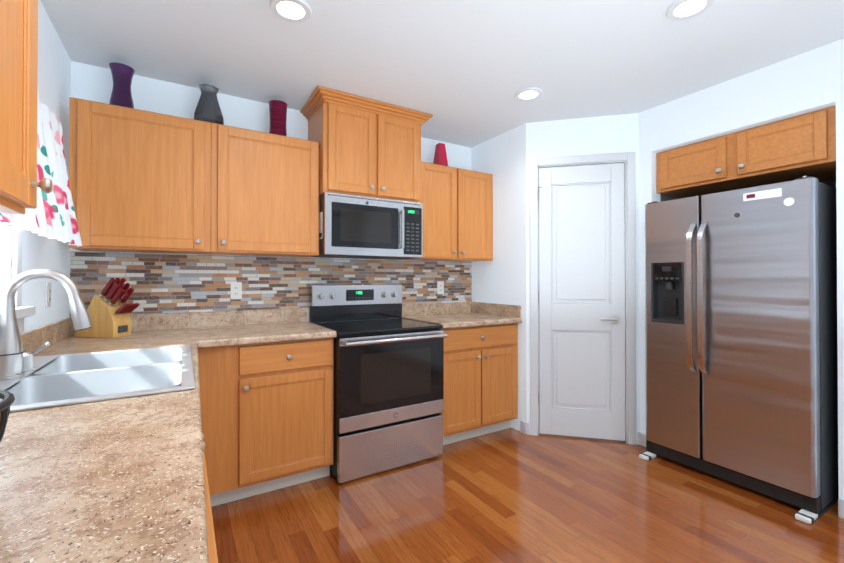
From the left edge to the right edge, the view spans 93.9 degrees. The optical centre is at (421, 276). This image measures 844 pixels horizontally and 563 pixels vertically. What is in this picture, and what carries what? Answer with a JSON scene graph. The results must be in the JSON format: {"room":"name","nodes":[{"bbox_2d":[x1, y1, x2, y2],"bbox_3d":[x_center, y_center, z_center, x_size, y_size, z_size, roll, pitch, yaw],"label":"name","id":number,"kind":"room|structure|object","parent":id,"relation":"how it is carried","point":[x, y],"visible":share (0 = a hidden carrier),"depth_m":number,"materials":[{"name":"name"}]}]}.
{"room":"kitchen","nodes":[
{"label":"kitchen","id":0,"kind":"room"},
{"bbox_2d":[10,0,70,375],"bbox_3d":[-0.692,-0.005,-0.062,0.150,2.480,5.300,0,0,-31],"label":"wall","id":1,"kind":"structure","parent":0,"point":[54,94],"depth_m":1.89,"materials":[{"name":"white paint"}]},
{"bbox_2d":[0,222,35,333],"bbox_3d":[-1.370,-0.245,1.108,0.201,0.925,0.960,0,0,-31],"label":"window","id":2,"kind":"structure","parent":1,"relation":"in","point":[22,312],"depth_m":1.47,"materials":[{"name":"white"}]},
{"bbox_2d":[0,94,81,246],"bbox_3d":[-1.302,-0.411,1.296,0.108,0.540,1.310,0,0,-31],"label":"curtain valance","id":3,"kind":"object","parent":2,"relation":"attached to","point":[52,215],"visible":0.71,"depth_m":1.52,"materials":[{"name":"white fabric"}]},
{"bbox_2d":[0,0,52,213],"bbox_3d":[-0.588,-0.527,0.227,0.320,0.793,1.240,0,0,-31],"label":"upper cabinet","id":4,"kind":"object","parent":1,"relation":"attached to","point":[19,184],"visible":1,"depth_m":0.74,"materials":[{"name":"brown wood"}]},
{"bbox_2d":[45,282,50,306],"bbox_3d":[-1.769,0.088,1.869,0.008,0.116,0.070,0,0,-31],"label":"electrical outlet","id":5,"kind":"object","parent":1,"relation":"attached to","point":[48,296],"visible":1,"depth_m":1.86,"materials":[{"name":"white plastic"}]},
{"bbox_2d":[70,61,470,322],"bbox_3d":[-0.806,0.016,3.057,3.190,2.480,0.150,0,0,-31],"label":"wall","id":6,"kind":"structure","parent":0,"point":[92,83],"depth_m":2.55,"materials":[{"name":"white paint"}]},
{"bbox_2d":[68,97,215,254],"bbox_3d":[-1.601,-0.529,2.298,0.640,0.770,0.324,0,0,-31],"label":"upper cabinet","id":7,"kind":"object","parent":6,"relation":"attached to","point":[142,181],"depth_m":2.16,"materials":[{"name":"brown wood"}]},
{"bbox_2d":[109,62,134,107],"bbox_3d":[-1.706,-1.050,2.243,0.120,0.268,0.120,0,0,-31],"label":"vase","id":8,"kind":"object","parent":7,"relation":"on","point":[122,78],"visible":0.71,"depth_m":2.21,"materials":[{"name":"purple ceramic"}]},
{"bbox_2d":[194,84,223,124],"bbox_3d":[-1.334,-1.045,2.469,0.163,0.262,0.163,0,0,-31],"label":"vase","id":9,"kind":"object","parent":7,"relation":"on","point":[207,109],"visible":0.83,"depth_m":2.42,"materials":[{"name":"grey ceramic"}]},
{"bbox_2d":[212,124,319,256],"bbox_3d":[-1.049,-0.526,2.633,0.651,0.770,0.324,0,0,-31],"label":"upper cabinet","id":10,"kind":"object","parent":6,"relation":"attached to","point":[268,184],"depth_m":2.49,"materials":[{"name":"brown wood"}]},
{"bbox_2d":[268,100,287,135],"bbox_3d":[-0.980,-1.043,2.684,0.124,0.260,0.124,0,0,-31],"label":"vase","id":11,"kind":"object","parent":10,"relation":"on","point":[278,114],"visible":0.79,"depth_m":2.64,"materials":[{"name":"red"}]},
{"bbox_2d":[70,251,471,316],"bbox_3d":[-0.765,0.049,2.988,2.886,0.371,0.008,0,0,-31],"label":"tile backsplash","id":12,"kind":"structure","parent":6,"relation":"attached to","point":[168,283],"depth_m":2.71,"materials":[{"name":"tile"}]},
{"bbox_2d":[231,282,241,298],"bbox_3d":[-1.260,0.098,2.676,0.070,0.116,0.008,0,0,-31],"label":"electrical outlet","id":13,"kind":"object","parent":12,"relation":"attached to","point":[236,290],"visible":1,"depth_m":2.67,"materials":[{"name":"white plastic"}]},
{"bbox_2d":[437,281,443,293],"bbox_3d":[0.167,0.104,3.542,0.070,0.116,0.008,0,0,-31],"label":"electrical outlet","id":14,"kind":"object","parent":12,"relation":"attached to","point":[440,287],"visible":1,"depth_m":3.54,"materials":[{"name":"white plastic"}]},
{"bbox_2d":[304,90,423,205],"bbox_3d":[-0.424,-0.882,2.974,0.762,0.652,0.394,0,0,-31],"label":"upper cabinet","id":15,"kind":"object","parent":6,"relation":"attached to","point":[368,149],"depth_m":2.78,"materials":[{"name":"brown wood"}]},
{"bbox_2d":[312,192,422,259],"bbox_3d":[-0.410,-0.347,2.946,0.757,0.413,0.435,0,0,-31],"label":"microwave","id":16,"kind":"object","parent":15,"relation":"attached to","point":[356,227],"visible":0.98,"depth_m":2.77,"materials":[{"name":"grey metal"}]},
{"bbox_2d":[402,162,492,261],"bbox_3d":[0.219,-0.519,3.402,0.778,0.766,0.324,0,0,-31],"label":"upper cabinet","id":17,"kind":"object","parent":6,"relation":"attached to","point":[458,206],"depth_m":3.27,"materials":[{"name":"brown wood"}]},
{"bbox_2d":[433,143,447,165],"bbox_3d":[0.158,-1.015,3.374,0.102,0.225,0.102,0,0,-31],"label":"vase","id":18,"kind":"object","parent":17,"relation":"on","point":[440,156],"visible":0.62,"depth_m":3.34,"materials":[{"name":"red ceramic"}]},
{"bbox_2d":[40,0,843,147],"bbox_3d":[1.184,-1.287,1.144,4.900,0.100,5.800,0,0,-31],"label":"ceiling","id":19,"kind":"structure","parent":0,"point":[462,72],"depth_m":2.13,"materials":[{"name":"white paint"}]},
{"bbox_2d":[269,0,311,22],"bbox_3d":[-0.603,-1.226,1.814,0.183,0.011,0.183,0,0,14],"label":"recessed light","id":20,"kind":"object","parent":19,"relation":"in","point":[299,9],"depth_m":1.81,"materials":[{"name":"white plastic"}]},
{"bbox_2d":[514,87,542,100],"bbox_3d":[0.715,-1.220,2.649,0.183,0.011,0.183,0,0,14],"label":"recessed light","id":21,"kind":"object","parent":19,"relation":"in","point":[526,94],"depth_m":2.63,"materials":[{"name":"white plastic"}]},
{"bbox_2d":[666,0,713,20],"bbox_3d":[1.220,-1.226,1.798,0.183,0.011,0.183,0,0,14],"label":"recessed light","id":22,"kind":"object","parent":19,"relation":"in","point":[680,8],"depth_m":1.80,"materials":[{"name":"white plastic"}]},
{"bbox_2d":[471,123,526,433],"bbox_3d":[0.692,0.019,3.469,0.100,2.480,0.700,0,0,-31],"label":"wall","id":23,"kind":"structure","parent":0,"point":[500,278],"depth_m":3.32,"materials":[{"name":"white paint"}]},
{"bbox_2d":[211,427,843,562],"bbox_3d":[1.184,1.293,1.127,4.900,0.100,5.800,0,0,-31],"label":"floor","id":24,"kind":"structure","parent":0,"point":[510,495],"depth_m":2.06,"materials":[{"name":"brown wood"}]},
{"bbox_2d":[198,344,253,522],"bbox_3d":[-1.209,0.810,2.349,0.250,0.880,0.628,0,0,-31],"label":"base cabinet","id":25,"kind":"object","parent":24,"relation":"on","point":[226,373],"depth_m":2.11,"materials":[{"name":"brown wood"}]},
{"bbox_2d":[0,312,223,562],"bbox_3d":[-0.870,0.291,0.985,0.630,0.138,3.318,0,0,-31],"label":"countertop","id":26,"kind":"structure","parent":25,"relation":"on","point":[119,480],"depth_m":0.65,"materials":[{"name":"stone"}]},
{"bbox_2d":[0,390,14,441],"bbox_3d":[-0.760,0.254,0.539,0.283,0.126,0.283,0,0,-31],"label":"fruit bowl","id":27,"kind":"object","parent":26,"relation":"on","point":[7,401],"visible":1,"depth_m":0.61,"materials":[{"name":"black"}]},
{"bbox_2d":[0,269,91,379],"bbox_3d":[-1.237,0.146,1.307,0.240,0.337,0.169,0,0,-31],"label":"faucet","id":28,"kind":"object","parent":26,"relation":"on","point":[16,360],"visible":1,"depth_m":1.23,"materials":[{"name":"silver metal"}]},
{"bbox_2d":[0,345,194,411],"bbox_3d":[-1.099,0.411,1.332,0.556,0.192,0.830,0,0,-31],"label":"sink","id":29,"kind":"object","parent":26,"relation":"in","point":[61,380],"visible":0.38,"depth_m":1.35,"materials":[{"name":"silver metal"}]},
{"bbox_2d":[74,278,139,337],"bbox_3d":[-1.722,0.168,2.163,0.311,0.321,0.110,0,0,9],"label":"knife block","id":30,"kind":"object","parent":26,"relation":"on","point":[108,310],"visible":1,"depth_m":2.12,"materials":[{"name":"brown wood"}]},
{"bbox_2d":[45,312,183,325],"bbox_3d":[-1.573,0.299,2.114,0.480,0.138,0.658,0,0,-31],"label":"countertop","id":31,"kind":"structure","parent":25,"relation":"on","point":[134,317],"depth_m":2.41,"materials":[{"name":"stone"}]},
{"bbox_2d":[204,308,336,345],"bbox_3d":[-0.987,0.301,2.470,0.709,0.138,0.658,0,0,-31],"label":"countertop","id":32,"kind":"structure","parent":25,"relation":"on","point":[238,327],"depth_m":2.58,"materials":[{"name":"stone"}]},
{"bbox_2d":[254,338,333,494],"bbox_3d":[-0.919,0.811,2.526,0.529,0.880,0.628,0,0,-31],"label":"base cabinet","id":33,"kind":"object","parent":24,"relation":"on","point":[267,415],"depth_m":2.28,"materials":[{"name":"brown wood"}]},
{"bbox_2d":[309,284,446,482],"bbox_3d":[-0.323,0.659,2.797,0.758,1.189,0.731,0,0,-31],"label":"range","id":34,"kind":"object","parent":24,"relation":"on","point":[388,390],"visible":0.98,"depth_m":2.56,"materials":[{"name":"black"}]},
{"bbox_2d":[440,323,517,444],"bbox_3d":[0.298,0.816,3.264,0.777,0.880,0.628,0,0,-31],"label":"base cabinet","id":35,"kind":"object","parent":24,"relation":"on","point":[481,362],"depth_m":2.99,"materials":[{"name":"brown wood"}]},
{"bbox_2d":[402,302,521,328],"bbox_3d":[0.306,0.306,3.255,0.777,0.138,0.658,0,0,-31],"label":"countertop","id":36,"kind":"structure","parent":35,"relation":"on","point":[450,314],"depth_m":3.35,"materials":[{"name":"stone"}]},
{"bbox_2d":[639,176,838,523],"bbox_3d":[2.093,0.362,2.579,0.875,1.777,0.880,0,0,-31],"label":"fridge","id":37,"kind":"object","parent":24,"relation":"on","point":[741,363],"visible":0.98,"depth_m":2.25,"materials":[{"name":"grey metal"}]},
{"bbox_2d":[526,113,639,434],"bbox_3d":[1.244,0.016,3.104,0.820,2.480,0.120,0,0,14],"label":"wall","id":38,"kind":"structure","parent":0,"point":[589,136],"depth_m":3.05,"materials":[{"name":"white paint"}]},
{"bbox_2d":[530,152,636,444],"bbox_3d":[1.237,0.163,3.079,0.764,2.187,0.169,0,0,14],"label":"pantry door","id":39,"kind":"structure","parent":38,"relation":"in","point":[582,295],"depth_m":3.05,"materials":[{"name":"white wood"}]},
{"bbox_2d":[639,38,843,499],"bbox_3d":[3.033,0.005,1.462,0.860,2.480,4.040,0,0,-31],"label":"wall","id":40,"kind":"structure","parent":0,"point":[806,82],"depth_m":2.36,"materials":[{"name":"white paint"}]},
{"bbox_2d":[520,420,843,518],"bbox_3d":[2.251,1.197,1.342,0.592,0.095,4.660,0,0,-31],"label":"baseboard","id":41,"kind":"structure","parent":40,"relation":"attached to","point":[641,438],"depth_m":2.91,"materials":[{"name":"white wood"}]},
{"bbox_2d":[656,106,835,197],"bbox_3d":[2.203,-0.759,2.642,0.650,0.295,0.942,0,0,-31],"label":"upper cabinet","id":42,"kind":"object","parent":40,"relation":"attached to","point":[791,148],"visible":1,"depth_m":2.42,"materials":[{"name":"brown wood"}]}
]}

